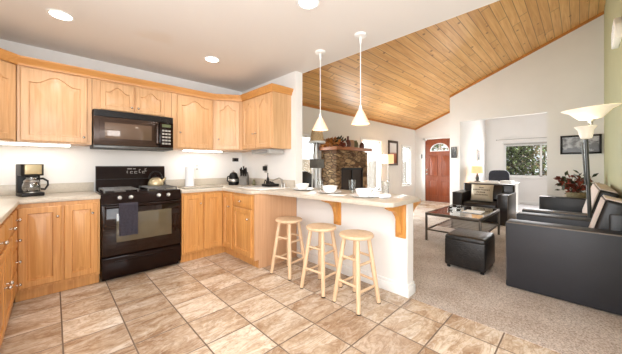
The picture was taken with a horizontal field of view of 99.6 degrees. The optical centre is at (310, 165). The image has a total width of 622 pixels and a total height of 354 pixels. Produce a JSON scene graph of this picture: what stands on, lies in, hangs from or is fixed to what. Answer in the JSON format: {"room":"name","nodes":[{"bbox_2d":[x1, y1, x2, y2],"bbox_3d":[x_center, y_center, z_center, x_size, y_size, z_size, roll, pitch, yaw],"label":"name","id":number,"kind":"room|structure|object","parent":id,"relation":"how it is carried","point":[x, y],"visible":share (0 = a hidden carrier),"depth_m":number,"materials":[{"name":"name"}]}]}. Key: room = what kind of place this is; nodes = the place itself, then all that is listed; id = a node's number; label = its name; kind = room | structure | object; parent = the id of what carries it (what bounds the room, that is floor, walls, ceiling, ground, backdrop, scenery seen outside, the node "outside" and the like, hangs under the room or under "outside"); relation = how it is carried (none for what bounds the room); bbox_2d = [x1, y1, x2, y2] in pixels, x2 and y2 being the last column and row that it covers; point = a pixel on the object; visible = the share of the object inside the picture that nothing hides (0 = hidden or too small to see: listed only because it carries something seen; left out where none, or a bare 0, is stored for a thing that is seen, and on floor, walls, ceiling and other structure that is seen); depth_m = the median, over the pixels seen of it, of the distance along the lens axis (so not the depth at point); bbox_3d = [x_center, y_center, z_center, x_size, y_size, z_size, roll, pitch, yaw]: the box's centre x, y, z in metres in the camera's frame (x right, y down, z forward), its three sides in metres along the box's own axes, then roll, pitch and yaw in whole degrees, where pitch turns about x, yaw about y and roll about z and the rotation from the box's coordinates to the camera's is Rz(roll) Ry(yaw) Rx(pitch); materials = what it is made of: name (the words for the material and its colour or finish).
{"room":"kitchen","nodes":[
{"label":"kitchen","id":0,"kind":"room"},
{"bbox_2d":[0,39,414,209],"bbox_3d":[0.079,-0.060,5.815,10.150,2.520,0.100,0,0,-44],"label":"wall","id":1,"kind":"structure","parent":0,"point":[72,164],"depth_m":3.62,"materials":[{"name":"paint"}]},
{"bbox_2d":[0,59,16,141],"bbox_3d":[-3.005,-0.611,2.284,0.598,0.758,0.628,0,0,-44],"label":"upper cabinet","id":2,"kind":"object","parent":1,"relation":"attached to","point":[8,71],"visible":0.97,"depth_m":2.40,"materials":[{"name":"brown wood"}]},
{"bbox_2d":[0,182,93,195],"bbox_3d":[-2.296,0.244,1.984,1.190,0.104,2.048,0,0,-44],"label":"backsplash","id":3,"kind":"structure","parent":1,"relation":"attached to","point":[85,186],"depth_m":2.91,"materials":[{"name":"laminate"}]},
{"bbox_2d":[17,65,91,145],"bbox_3d":[-2.680,-0.611,2.774,0.544,0.758,0.382,0,0,-44],"label":"upper cabinet","id":4,"kind":"object","parent":1,"relation":"attached to","point":[52,107],"visible":0.99,"depth_m":2.65,"materials":[{"name":"brown wood"}]},
{"bbox_2d":[0,141,70,146],"bbox_3d":[-2.784,-0.217,2.578,0.630,0.027,0.100,0,0,-44],"label":"light","id":5,"kind":"object","parent":4,"relation":"attached to","point":[1,142],"visible":1,"depth_m":2.58,"materials":[{"name":"white plastic"}]},
{"bbox_2d":[92,79,170,117],"bbox_3d":[-2.198,-0.806,3.245,0.796,0.368,0.382,0,0,-44],"label":"upper cabinet","id":6,"kind":"object","parent":1,"relation":"attached to","point":[106,95],"visible":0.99,"depth_m":3.10,"materials":[{"name":"brown wood"}]},
{"bbox_2d":[90,109,172,151],"bbox_3d":[-2.169,-0.409,3.215,0.788,0.418,0.461,0,0,-44],"label":"microwave","id":7,"kind":"object","parent":6,"relation":"attached to","point":[111,130],"visible":1,"depth_m":3.04,"materials":[{"name":"black plastic"}]},
{"bbox_2d":[171,93,212,149],"bbox_3d":[-1.712,-0.611,3.721,0.556,0.758,0.382,0,0,-44],"label":"upper cabinet","id":8,"kind":"object","parent":1,"relation":"attached to","point":[192,117],"visible":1,"depth_m":3.60,"materials":[{"name":"brown wood"}]},
{"bbox_2d":[182,149,221,152],"bbox_3d":[-1.558,-0.217,3.807,0.540,0.027,0.100,0,0,-44],"label":"light","id":9,"kind":"object","parent":8,"relation":"attached to","point":[188,150],"visible":0.99,"depth_m":3.74,"materials":[{"name":"white plastic"}]},
{"bbox_2d":[166,177,294,187],"bbox_3d":[-1.123,0.244,3.595,1.190,0.104,1.388,0,0,-44],"label":"backsplash","id":10,"kind":"structure","parent":1,"relation":"attached to","point":[205,181],"depth_m":3.98,"materials":[{"name":"laminate"}]},
{"bbox_2d":[213,100,250,151],"bbox_3d":[-1.223,-0.611,4.086,0.646,0.758,0.546,0,0,-44],"label":"upper cabinet","id":11,"kind":"object","parent":1,"relation":"attached to","point":[227,115],"visible":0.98,"depth_m":3.85,"materials":[{"name":"brown wood"}]},
{"bbox_2d":[302,131,317,187],"bbox_3d":[-0.172,0.000,5.514,0.930,1.460,0.140,0,0,-44],"label":"window","id":12,"kind":"structure","parent":1,"relation":"in","point":[306,134],"depth_m":5.77,"materials":[{"name":"white"}]},
{"bbox_2d":[302,103,414,129],"bbox_3d":[1.292,-1.287,6.920,6.670,0.054,0.020,0,0,-44],"label":"trim","id":13,"kind":"structure","parent":1,"relation":"attached to","point":[303,104],"depth_m":6.47,"materials":[{"name":"brown wood"}]},
{"bbox_2d":[360,137,382,191],"bbox_3d":[1.671,-0.020,7.319,1.090,1.500,0.140,0,0,-44],"label":"window","id":14,"kind":"structure","parent":1,"relation":"in","point":[363,139],"depth_m":7.63,"materials":[{"name":"white"}]},
{"bbox_2d":[388,140,397,164],"bbox_3d":[2.543,-0.400,8.137,0.580,0.760,0.029,0,0,-44],"label":"picture frame","id":15,"kind":"object","parent":1,"relation":"attached to","point":[392,145],"visible":0.84,"depth_m":8.16,"materials":[{"name":"brown wood"}]},
{"bbox_2d":[390,143,396,162],"bbox_3d":[2.538,-0.400,8.142,0.440,0.620,0.008,0,0,-44],"label":"print","id":16,"kind":"object","parent":15,"relation":"attached to","point":[393,146],"depth_m":8.20},
{"bbox_2d":[401,144,412,186],"bbox_3d":[3.182,-0.020,8.799,0.740,1.380,0.140,0,0,-44],"label":"window","id":17,"kind":"structure","parent":1,"relation":"in","point":[404,146],"depth_m":8.99,"materials":[{"name":"white"}]},
{"bbox_2d":[0,0,496,91],"bbox_3d":[-0.197,-1.320,1.452,3.650,0.100,5.950,0,0,-44],"label":"ceiling","id":18,"kind":"structure","parent":0,"point":[255,42],"depth_m":2.46,"materials":[{"name":"paint"}]},
{"bbox_2d":[45,8,75,21],"bbox_3d":[-2.102,-1.266,2.211,0.184,0.007,0.184,0,0,-44],"label":"recessed light","id":19,"kind":"object","parent":18,"relation":"in","point":[58,14],"visible":1,"depth_m":2.21,"materials":[{"name":"white glass"}]},
{"bbox_2d":[204,56,219,62],"bbox_3d":[-1.177,-1.266,3.126,0.184,0.007,0.184,0,0,-44],"label":"recessed light","id":20,"kind":"object","parent":18,"relation":"in","point":[212,59],"visible":1,"depth_m":3.12,"materials":[{"name":"white glass"}]},
{"bbox_2d":[296,0,319,9],"bbox_3d":[-0.021,-1.266,2.037,0.184,0.007,0.184,0,0,-44],"label":"recessed light","id":21,"kind":"object","parent":18,"relation":"in","point":[303,4],"visible":1,"depth_m":2.06,"materials":[{"name":"white glass"}]},
{"bbox_2d":[312,49,327,130],"bbox_3d":[0.103,-0.835,2.920,0.180,0.869,0.180,0,0,-44],"label":"pendant lamp","id":22,"kind":"object","parent":18,"relation":"hanging from","point":[320,125],"visible":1,"depth_m":2.90,"materials":[{"name":"white glass"}]},
{"bbox_2d":[351,31,369,124],"bbox_3d":[0.478,-0.837,2.539,0.180,0.864,0.180,0,0,-44],"label":"pendant lamp","id":23,"kind":"object","parent":18,"relation":"hanging from","point":[360,118],"visible":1,"depth_m":2.52,"materials":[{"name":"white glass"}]},
{"bbox_2d":[0,252,560,353],"bbox_3d":[-0.197,1.225,1.452,3.650,0.050,5.950,0,0,-44],"label":"floor","id":24,"kind":"structure","parent":0,"point":[221,303],"depth_m":2.07,"materials":[{"name":"tile"}]},
{"bbox_2d":[0,215,16,347],"bbox_3d":[-2.181,0.768,1.488,0.662,0.864,0.978,0,0,-44],"label":"base cabinet","id":25,"kind":"object","parent":24,"relation":"on","point":[6,228],"visible":0.98,"depth_m":1.72,"materials":[{"name":"brown wood"}]},
{"bbox_2d":[0,182,100,224],"bbox_3d":[-2.296,0.263,1.984,1.190,0.142,2.048,0,0,-44],"label":"countertop","id":26,"kind":"structure","parent":25,"relation":"on","point":[55,192],"depth_m":2.63,"materials":[{"name":"laminate"}]},
{"bbox_2d":[16,164,48,196],"bbox_3d":[-2.776,0.139,2.629,0.220,0.314,0.201,0,0,32],"label":"coffee maker","id":27,"kind":"object","parent":26,"relation":"on","point":[28,178],"visible":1,"depth_m":2.58,"materials":[{"name":"black plastic"}]},
{"bbox_2d":[10,210,21,301],"bbox_3d":[-2.642,0.768,1.960,0.662,0.864,0.338,0,0,-44],"label":"base cabinet","id":28,"kind":"object","parent":24,"relation":"on","point":[14,212],"visible":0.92,"depth_m":2.15,"materials":[{"name":"brown wood"}]},
{"bbox_2d":[15,199,99,301],"bbox_3d":[-2.557,0.768,2.681,0.578,0.864,0.682,0,0,-44],"label":"base cabinet","id":29,"kind":"object","parent":24,"relation":"on","point":[58,250],"visible":0.99,"depth_m":2.45,"materials":[{"name":"brown wood"}]},
{"bbox_2d":[95,166,180,280],"bbox_3d":[-2.048,0.600,3.135,0.765,1.200,0.695,0,0,-44],"label":"gas range","id":30,"kind":"object","parent":24,"relation":"on","point":[156,244],"visible":0.98,"depth_m":2.98,"materials":[{"name":"black metal"}]},
{"bbox_2d":[119,202,137,236],"bbox_3d":[-1.929,0.558,2.780,0.166,0.339,0.043,0,0,-44],"label":"dish towel","id":31,"kind":"object","parent":30,"relation":"hanging from","point":[128,212],"visible":1,"depth_m":2.77,"materials":[{"name":"grey fabric"}]},
{"bbox_2d":[95,188,179,194],"bbox_3d":[-2.063,0.295,3.151,0.765,0.020,0.530,0,0,-44],"label":"cooktop","id":32,"kind":"object","parent":30,"relation":"in","point":[141,191],"depth_m":3.00,"materials":[{"name":"black metal"}]},
{"bbox_2d":[148,171,165,185],"bbox_3d":[-1.989,0.157,3.371,0.179,0.189,0.179,0,0,1],"label":"kettle","id":33,"kind":"object","parent":30,"relation":"on","point":[155,181],"visible":1,"depth_m":3.32,"materials":[{"name":"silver metal"}]},
{"bbox_2d":[180,191,237,262],"bbox_3d":[-1.282,0.768,3.760,1.186,0.864,0.923,0,0,-44],"label":"base cabinet","id":34,"kind":"object","parent":24,"relation":"on","point":[206,217],"visible":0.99,"depth_m":3.41,"materials":[{"name":"brown wood"}]},
{"bbox_2d":[166,177,419,207],"bbox_3d":[-0.454,0.263,3.120,1.482,0.142,3.003,0,0,-44],"label":"countertop","id":35,"kind":"structure","parent":34,"relation":"on","point":[396,200],"depth_m":3.05,"materials":[{"name":"laminate"}]},
{"bbox_2d":[185,165,193,185],"bbox_3d":[-1.725,0.141,3.741,0.150,0.310,0.150,0,0,-44],"label":"paper towel holder","id":36,"kind":"object","parent":35,"relation":"on","point":[189,171],"visible":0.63,"depth_m":3.69,"materials":[{"name":"white paper"}]},
{"bbox_2d":[177,185,223,188],"bbox_3d":[-1.525,0.288,3.644,0.520,0.013,0.300,0,0,-44],"label":"cutting board","id":37,"kind":"object","parent":35,"relation":"on","point":[203,186],"visible":0.99,"depth_m":3.62,"materials":[{"name":"beige wood"}]},
{"bbox_2d":[227,170,238,184],"bbox_3d":[-1.227,0.183,4.123,0.203,0.226,0.177,0,0,-25],"label":"kettle","id":38,"kind":"object","parent":35,"relation":"on","point":[233,179],"visible":0.99,"depth_m":4.07,"materials":[{"name":"black metal"}]},
{"bbox_2d":[239,166,248,184],"bbox_3d":[-1.046,0.149,4.113,0.110,0.295,0.187,0,0,1],"label":"knife block","id":39,"kind":"object","parent":35,"relation":"on","point":[244,176],"visible":0.98,"depth_m":4.04,"materials":[{"name":"black plastic"}]},
{"bbox_2d":[238,178,289,189],"bbox_3d":[-0.645,0.226,3.567,0.470,0.141,0.560,0,0,-44],"label":"sink","id":40,"kind":"object","parent":35,"relation":"in","point":[283,185],"visible":0.92,"depth_m":3.50,"materials":[{"name":"white ceramic"}]},
{"bbox_2d":[262,180,278,186],"bbox_3d":[-0.573,0.237,3.708,0.170,0.096,0.180,0,0,-44],"label":"dish drainer","id":41,"kind":"object","parent":40,"relation":"on","point":[268,183],"visible":0.96,"depth_m":3.67,"materials":[{"name":"black plastic"}]},
{"bbox_2d":[262,183,278,186],"bbox_3d":[-0.573,0.268,3.708,0.170,0.034,0.180,0,0,-44],"label":"tray","id":42,"kind":"object","parent":41,"relation":"on","point":[267,184],"depth_m":3.65,"materials":[{"name":"black plastic"}]},
{"bbox_2d":[291,188,312,189],"bbox_3d":[-0.107,0.285,3.254,0.274,0.017,0.274,0,0,-44],"label":"plate","id":43,"kind":"object","parent":35,"relation":"on","point":[291,188],"visible":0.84,"depth_m":3.17,"materials":[{"name":"white ceramic"}]},
{"bbox_2d":[296,183,308,188],"bbox_3d":[-0.107,0.253,3.254,0.168,0.070,0.168,0,0,-44],"label":"bowl","id":44,"kind":"object","parent":43,"relation":"on","point":[298,185],"visible":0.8,"depth_m":3.19,"materials":[{"name":"white ceramic"}]},
{"bbox_2d":[318,190,341,193],"bbox_3d":[0.207,0.285,2.890,0.274,0.017,0.274,0,0,-44],"label":"plate","id":45,"kind":"object","parent":35,"relation":"on","point":[320,191],"visible":0.84,"depth_m":2.81,"materials":[{"name":"white ceramic"}]},
{"bbox_2d":[322,185,336,191],"bbox_3d":[0.207,0.253,2.890,0.168,0.070,0.168,0,0,-44],"label":"bowl","id":46,"kind":"object","parent":45,"relation":"on","point":[327,188],"visible":0.85,"depth_m":2.83,"materials":[{"name":"white ceramic"}]},
{"bbox_2d":[350,194,377,197],"bbox_3d":[0.507,0.285,2.512,0.274,0.017,0.274,0,0,-44],"label":"plate","id":47,"kind":"object","parent":35,"relation":"on","point":[354,195],"visible":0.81,"depth_m":2.49,"materials":[{"name":"white ceramic"}]},
{"bbox_2d":[355,188,372,196],"bbox_3d":[0.507,0.253,2.512,0.168,0.070,0.168,0,0,-44],"label":"bowl","id":48,"kind":"object","parent":47,"relation":"on","point":[362,192],"visible":0.98,"depth_m":2.46,"materials":[{"name":"white ceramic"}]},
{"bbox_2d":[233,192,296,267],"bbox_3d":[-0.611,0.768,3.419,0.704,0.864,0.496,0,0,-44],"label":"base cabinet","id":49,"kind":"object","parent":24,"relation":"on","point":[254,215],"visible":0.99,"depth_m":3.19,"materials":[{"name":"brown wood"}]},
{"bbox_2d":[270,216,307,279],"bbox_3d":[-0.248,0.896,2.962,0.311,0.613,0.311,0,0,38],"label":"bar stool","id":50,"kind":"object","parent":24,"relation":"on","point":[288,220],"visible":0.95,"depth_m":2.92,"materials":[{"name":"brown wood"}]},
{"bbox_2d":[300,223,342,297],"bbox_3d":[0.102,0.896,2.598,0.311,0.613,0.311,0,0,42],"label":"bar stool","id":51,"kind":"object","parent":24,"relation":"on","point":[320,228],"visible":0.97,"depth_m":2.57,"materials":[{"name":"brown wood"}]},
{"bbox_2d":[332,229,380,315],"bbox_3d":[0.399,0.896,2.315,0.311,0.613,0.311,0,0,-40],"label":"bar stool","id":52,"kind":"object","parent":24,"relation":"on","point":[356,235],"visible":1,"depth_m":2.29,"materials":[{"name":"brown wood"}]},
{"bbox_2d":[242,71,412,284],"bbox_3d":[-0.108,-0.035,3.498,0.120,2.470,2.950,0,0,-44],"label":"wall","id":53,"kind":"structure","parent":0,"point":[393,256],"depth_m":3.04,"materials":[{"name":"paint"}]},
{"bbox_2d":[242,91,290,150],"bbox_3d":[-0.663,-0.611,3.717,0.362,0.758,0.756,0,0,-44],"label":"upper cabinet","id":54,"kind":"object","parent":53,"relation":"attached to","point":[266,118],"visible":1,"depth_m":3.50,"materials":[{"name":"brown wood"}]},
{"bbox_2d":[0,48,292,101],"bbox_3d":[-1.700,-0.998,3.146,2.950,0.085,0.907,0,0,-29],"label":"trim","id":55,"kind":"structure","parent":54,"relation":"attached to","point":[5,55],"depth_m":3.08,"materials":[{"name":"brown wood"}]},
{"bbox_2d":[251,149,283,154],"bbox_3d":[-0.619,-0.200,3.708,0.256,0.060,0.435,0,0,-44],"label":"light","id":56,"kind":"object","parent":54,"relation":"attached to","point":[259,151],"visible":0.99,"depth_m":3.58,"materials":[{"name":"grey plastic"}]},
{"bbox_2d":[321,200,340,224],"bbox_3d":[0.213,0.500,2.896,0.260,0.328,0.100,0,0,-44],"label":"corbel","id":57,"kind":"object","parent":53,"relation":"attached to","point":[336,206],"visible":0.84,"depth_m":2.94,"materials":[{"name":"brown wood"}]},
{"bbox_2d":[297,248,414,297],"bbox_3d":[0.405,1.143,2.974,0.152,0.115,1.516,0,0,-44],"label":"baseboard","id":58,"kind":"structure","parent":53,"relation":"attached to","point":[396,287],"depth_m":2.59,"materials":[{"name":"white wood"}]},
{"bbox_2d":[385,205,405,238],"bbox_3d":[0.745,0.500,2.353,0.260,0.328,0.100,0,0,-44],"label":"corbel","id":59,"kind":"object","parent":53,"relation":"attached to","point":[399,212],"visible":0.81,"depth_m":2.40,"materials":[{"name":"brown wood"}]},
{"bbox_2d":[302,0,498,73],"bbox_3d":[0.479,-2.188,2.995,0.015,1.836,4.490,0,0,-44],"label":"trim","id":60,"kind":"structure","parent":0,"point":[497,0],"depth_m":2.46,"materials":[{"name":"paint"}]},
{"bbox_2d":[415,113,449,197],"bbox_3d":[4.246,-0.365,8.742,0.100,3.130,1.550,0,0,-44],"label":"wall","id":61,"kind":"structure","parent":0,"point":[439,127],"depth_m":9.08,"materials":[{"name":"paint"}]},
{"bbox_2d":[415,111,449,129],"bbox_3d":[4.201,-1.593,8.698,0.025,0.675,1.550,0,0,-44],"label":"trim","id":62,"kind":"structure","parent":61,"relation":"attached to","point":[449,111],"depth_m":8.82,"materials":[{"name":"brown wood"}]},
{"bbox_2d":[422,136,449,202],"bbox_3d":[4.231,0.115,8.682,0.125,2.170,1.115,0,0,-44],"label":"door","id":63,"kind":"structure","parent":61,"relation":"in","point":[435,164],"depth_m":8.76,"materials":[{"name":"red wood"}]},
{"bbox_2d":[416,201,449,208],"bbox_3d":[3.675,1.224,8.253,1.600,0.053,1.650,0,0,-44],"label":"floor","id":64,"kind":"structure","parent":0,"point":[425,204],"depth_m":8.18,"materials":[{"name":"stone"}]},
{"bbox_2d":[302,0,605,127],"bbox_3d":[2.839,-2.248,5.376,6.820,1.956,4.590,0,0,-44],"label":"wood ceiling","id":65,"kind":"structure","parent":0,"point":[409,80],"depth_m":5.23,"materials":[{"name":"brown wood"}]},
{"bbox_2d":[409,207,621,353],"bbox_3d":[2.353,1.223,4.901,5.580,0.054,4.590,0,0,-44],"label":"floor","id":66,"kind":"structure","parent":0,"point":[557,325],"depth_m":2.29,"materials":[{"name":"beige carpet"}]},
{"bbox_2d":[302,171,313,186],"bbox_3d":[-0.054,0.648,4.944,0.760,1.096,0.700,0,0,-44],"label":"recliner","id":67,"kind":"object","parent":66,"relation":"on","point":[306,176],"visible":0.16,"depth_m":5.17,"materials":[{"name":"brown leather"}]},
{"bbox_2d":[308,130,325,187],"bbox_3d":[0.105,0.263,4.609,0.300,1.867,0.300,0,0,-44],"label":"floor lamp","id":68,"kind":"object","parent":66,"relation":"on","point":[317,138],"visible":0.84,"depth_m":4.54,"materials":[{"name":"wicker"}]},
{"bbox_2d":[319,146,371,190],"bbox_3d":[0.920,0.388,6.006,1.320,1.615,0.795,0,0,-44],"label":"fireplace","id":69,"kind":"object","parent":66,"relation":"on","point":[345,168],"visible":0.6,"depth_m":5.83,"materials":[{"name":"brown stone"}]},
{"bbox_2d":[319,135,345,147],"bbox_3d":[0.474,-0.514,5.721,0.503,0.326,0.663,0,0,-44],"label":"leaf garland","id":70,"kind":"object","parent":69,"relation":"on","point":[338,141],"visible":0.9,"depth_m":5.58},
{"bbox_2d":[383,154,393,192],"bbox_3d":[2.141,0.438,7.275,0.286,1.516,0.286,0,0,-44],"label":"floor lamp","id":71,"kind":"object","parent":66,"relation":"on","point":[388,159],"visible":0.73,"depth_m":7.18,"materials":[{"name":"brown metal"}]},
{"bbox_2d":[425,204,499,239],"bbox_3d":[2.571,0.973,4.421,1.260,0.446,0.780,0,0,-44],"label":"coffee table","id":72,"kind":"object","parent":66,"relation":"on","point":[455,213],"visible":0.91,"depth_m":4.35,"materials":[{"name":"brown metal"}]},
{"bbox_2d":[462,209,484,213],"bbox_3d":[2.654,0.746,4.293,0.300,0.008,0.260,0,0,-44],"label":"magazine","id":73,"kind":"object","parent":72,"relation":"on","point":[467,210],"visible":1,"depth_m":4.29,"materials":[{"name":"paper"}]},
{"bbox_2d":[445,228,494,274],"bbox_3d":[1.911,1.000,3.162,0.471,0.391,0.421,0,0,-44],"label":"ottoman","id":74,"kind":"object","parent":66,"relation":"on","point":[470,249],"visible":1,"depth_m":3.00,"materials":[{"name":"black leather"}]},
{"bbox_2d":[445,228,494,244],"bbox_3d":[1.911,0.845,3.162,0.471,0.080,0.421,0,0,-44],"label":"cushion","id":75,"kind":"object","parent":74,"relation":"on","point":[459,236],"depth_m":3.05,"materials":[{"name":"black leather"}]},
{"bbox_2d":[452,183,515,225],"bbox_3d":[3.858,0.803,5.864,0.941,0.786,1.024,0,0,-44],"label":"armchair","id":76,"kind":"object","parent":66,"relation":"on","point":[504,195],"visible":0.59,"depth_m":5.66,"materials":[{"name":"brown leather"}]},
{"bbox_2d":[462,199,496,208],"bbox_3d":[3.784,0.863,5.791,0.710,0.165,0.632,0,0,-44],"label":"seat cushion","id":77,"kind":"object","parent":76,"relation":"on","point":[465,202],"depth_m":5.62,"materials":[{"name":"black leather"}]},
{"bbox_2d":[471,184,493,201],"bbox_3d":[3.752,0.588,5.773,0.176,0.356,0.420,0,0,-44],"label":"throw pillow","id":78,"kind":"object","parent":76,"relation":"on","point":[479,192],"visible":1,"depth_m":5.72,"materials":[{"name":"fabric"}]},
{"bbox_2d":[471,184,503,200],"bbox_3d":[4.065,0.610,6.066,0.227,0.361,0.628,0,0,-44],"label":"cushion","id":79,"kind":"object","parent":76,"relation":"on","point":[498,188],"depth_m":5.88,"materials":[{"name":"fabric"}]},
{"bbox_2d":[505,195,621,315],"bbox_3d":[2.523,0.738,2.612,0.844,0.916,0.831,0,0,-44],"label":"sofa","id":80,"kind":"object","parent":66,"relation":"on","point":[577,260],"visible":1,"depth_m":2.31,"materials":[{"name":"black leather"}]},
{"bbox_2d":[588,195,621,227],"bbox_3d":[2.706,0.509,2.425,0.376,0.459,0.264,0,0,-44],"label":"cushion","id":81,"kind":"object","parent":80,"relation":"on","point":[608,212],"depth_m":2.29,"materials":[{"name":"fabric"}]},
{"bbox_2d":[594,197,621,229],"bbox_3d":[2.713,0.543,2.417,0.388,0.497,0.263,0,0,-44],"label":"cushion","id":82,"kind":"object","parent":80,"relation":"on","point":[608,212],"depth_m":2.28,"materials":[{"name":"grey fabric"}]},
{"bbox_2d":[522,182,618,217],"bbox_3d":[3.777,0.728,3.840,2.234,0.936,0.831,0,0,-44],"label":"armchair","id":83,"kind":"object","parent":66,"relation":"on","point":[555,205],"visible":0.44,"depth_m":3.98,"materials":[{"name":"black leather"}]},
{"bbox_2d":[582,182,609,212],"bbox_3d":[4.293,0.500,3.974,0.901,0.478,0.269,0,0,-44],"label":"cushion","id":84,"kind":"object","parent":83,"relation":"on","point":[584,201],"depth_m":4.03,"materials":[{"name":"beige fabric"}]},
{"bbox_2d":[585,185,617,212],"bbox_3d":[3.632,0.500,3.327,0.901,0.478,0.269,0,0,-44],"label":"cushion","id":85,"kind":"object","parent":83,"relation":"on","point":[598,192],"depth_m":3.04,"materials":[{"name":"beige fabric"}]},
{"bbox_2d":[592,187,618,213],"bbox_3d":[3.639,0.533,3.320,0.913,0.516,0.268,0,0,-44],"label":"cushion","id":86,"kind":"object","parent":83,"relation":"on","point":[598,192],"depth_m":3.03,"materials":[{"name":"fabric"}]},
{"bbox_2d":[561,103,621,217],"bbox_3d":[3.008,0.277,2.839,0.450,1.837,0.450,0,0,-44],"label":"lamp","id":87,"kind":"object","parent":66,"relation":"on","point":[589,114],"visible":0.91,"depth_m":2.82,"materials":[{"name":"grey metal"}]},
{"bbox_3d":[5.059,0.923,4.982,0.460,0.546,0.440,0,0,-44],"label":"end table","id":88,"kind":"object","parent":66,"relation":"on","visible":0},
{"bbox_2d":[553,170,599,197],"bbox_3d":[5.017,0.359,4.992,0.634,0.580,0.534,0,0,34],"label":"potted plant","id":89,"kind":"object","parent":88,"relation":"on","point":[575,191],"visible":0.85,"depth_m":4.94,"materials":[{"name":"red plant"}]},
{"bbox_2d":[486,113,546,201],"bbox_3d":[6.242,-0.500,6.918,2.800,3.400,3.350,0,0,-44],"label":"wall","id":90,"kind":"structure","parent":0,"point":[532,126],"depth_m":8.39,"materials":[{"name":"paint"}]},
{"bbox_2d":[502,140,546,178],"bbox_3d":[6.766,-0.195,8.277,0.110,1.170,1.260,0,0,-44],"label":"window","id":91,"kind":"structure","parent":90,"relation":"in","point":[514,176],"depth_m":8.20,"materials":[{"name":"white"}]},
{"bbox_2d":[504,142,546,146],"bbox_3d":[6.734,-0.682,8.245,0.040,0.095,1.120,0,0,-44],"label":"roller blind","id":92,"kind":"object","parent":91,"relation":"attached to","point":[529,143],"visible":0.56,"depth_m":8.23,"materials":[{"name":"white fabric"}]},
{"bbox_2d":[519,201,538,204],"bbox_3d":[7.131,1.153,7.858,0.015,0.095,3.250,0,0,-44],"label":"baseboard","id":93,"kind":"structure","parent":90,"relation":"attached to","point":[520,202],"depth_m":8.20,"materials":[{"name":"white wood"}]},
{"bbox_2d":[450,14,603,204],"bbox_3d":[5.888,-0.953,7.208,2.900,4.306,2.940,0,0,-44],"label":"wall","id":94,"kind":"structure","parent":0,"point":[567,73],"depth_m":5.80,"materials":[{"name":"paint"}]},
{"bbox_2d":[451,147,456,157],"bbox_3d":[3.886,-0.370,7.158,0.029,0.300,0.130,0,0,-44],"label":"picture frame","id":95,"kind":"object","parent":94,"relation":"attached to","point":[453,149],"visible":1,"depth_m":7.15,"materials":[{"name":"grey metal"}]},
{"bbox_2d":[450,11,603,97],"bbox_3d":[4.808,-2.470,6.220,0.025,1.191,2.840,0,0,-44],"label":"trim","id":96,"kind":"structure","parent":94,"relation":"attached to","point":[601,13],"depth_m":5.97,"materials":[{"name":"brown wood"}]},
{"bbox_2d":[560,134,601,153],"bbox_3d":[5.569,-0.445,5.439,0.029,0.390,0.600,0,0,-44],"label":"picture frame","id":97,"kind":"object","parent":94,"relation":"attached to","point":[568,144],"visible":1,"depth_m":5.47,"materials":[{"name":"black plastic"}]},
{"bbox_2d":[516,204,538,213],"bbox_3d":[6.155,1.223,7.007,2.800,0.054,3.400,0,0,-44],"label":"floor","id":98,"kind":"structure","parent":0,"point":[521,206],"depth_m":7.77,"materials":[{"name":"carpet"}]},
{"bbox_2d":[469,181,519,210],"bbox_3d":[5.115,0.821,7.354,0.700,0.751,1.050,0,0,-44],"label":"desk","id":99,"kind":"object","parent":98,"relation":"on","point":[516,184],"visible":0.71,"depth_m":7.09,"materials":[{"name":"white wood"}]},
{"bbox_2d":[471,166,483,181],"bbox_3d":[4.724,0.224,7.468,0.296,0.440,0.296,0,0,-44],"label":"table lamp","id":100,"kind":"object","parent":99,"relation":"on","point":[475,169],"visible":1,"depth_m":7.38,"materials":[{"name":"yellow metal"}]},
{"bbox_2d":[489,170,509,181],"bbox_3d":[5.666,0.662,7.997,0.527,1.065,0.548,0,0,-44],"label":"office chair","id":101,"kind":"object","parent":98,"relation":"on","point":[494,175],"visible":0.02,"depth_m":8.11,"materials":[{"name":"blue fabric"}]},
{"bbox_2d":[604,0,621,198],"bbox_3d":[3.988,-0.953,3.360,5.200,4.306,0.100,0,0,-44],"label":"wall","id":102,"kind":"structure","parent":0,"point":[613,8],"depth_m":3.88,"materials":[{"name":"green paint"}]},
{"bbox_2d":[611,17,621,48],"bbox_3d":[3.630,-1.590,3.125,0.438,0.260,0.065,0,0,-44],"label":"wall sconce","id":103,"kind":"object","parent":102,"relation":"attached to","point":[616,35],"visible":1,"depth_m":3.01,"materials":[{"name":"beige glass"}]},
{"label":"outside","id":104,"kind":"structure","parent":0,"visible":0},
{"bbox_3d":[3.282,1.290,9.512,22.000,0.060,15.000,0,0,-44],"label":"ground","id":105,"kind":"structure","parent":104,"visible":0},
{"bbox_2d":[302,159,405,188],"bbox_3d":[1.681,0.520,10.646,9.300,1.480,0.060,0,0,-44],"label":"fence","id":106,"kind":"object","parent":105,"relation":"on","point":[371,165],"visible":0.11,"depth_m":11.57,"materials":[{"name":"white wood"}]},
{"bbox_2d":[432,144,447,150],"bbox_3d":[5.176,-0.183,10.709,1.416,2.890,1.330,0,0,-44],"label":"shrub","id":107,"kind":"object","parent":105,"relation":"on","point":[436,145],"visible":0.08,"depth_m":10.57,"materials":[{"name":"green plant"}]},
{"bbox_2d":[506,144,534,174],"bbox_3d":[7.383,-0.109,9.602,1.310,2.743,1.349,0,0,-44],"label":"shrub","id":108,"kind":"object","parent":105,"relation":"on","point":[511,151],"visible":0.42,"depth_m":9.35,"materials":[{"name":"green plant"}]},
{"bbox_2d":[507,144,546,175],"bbox_3d":[8.795,-0.381,10.462,1.760,3.286,1.728,0,0,-44],"label":"shrub","id":109,"kind":"object","parent":105,"relation":"on","point":[536,150],"visible":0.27,"depth_m":10.21,"materials":[{"name":"green plant"}]},
{"bbox_2d":[537,146,546,175],"bbox_3d":[8.339,0.162,8.771,1.288,2.201,1.261,0,0,-44],"label":"shrub","id":110,"kind":"object","parent":105,"relation":"on","point":[544,164],"visible":0.06,"depth_m":9.02,"materials":[{"name":"green plant"}]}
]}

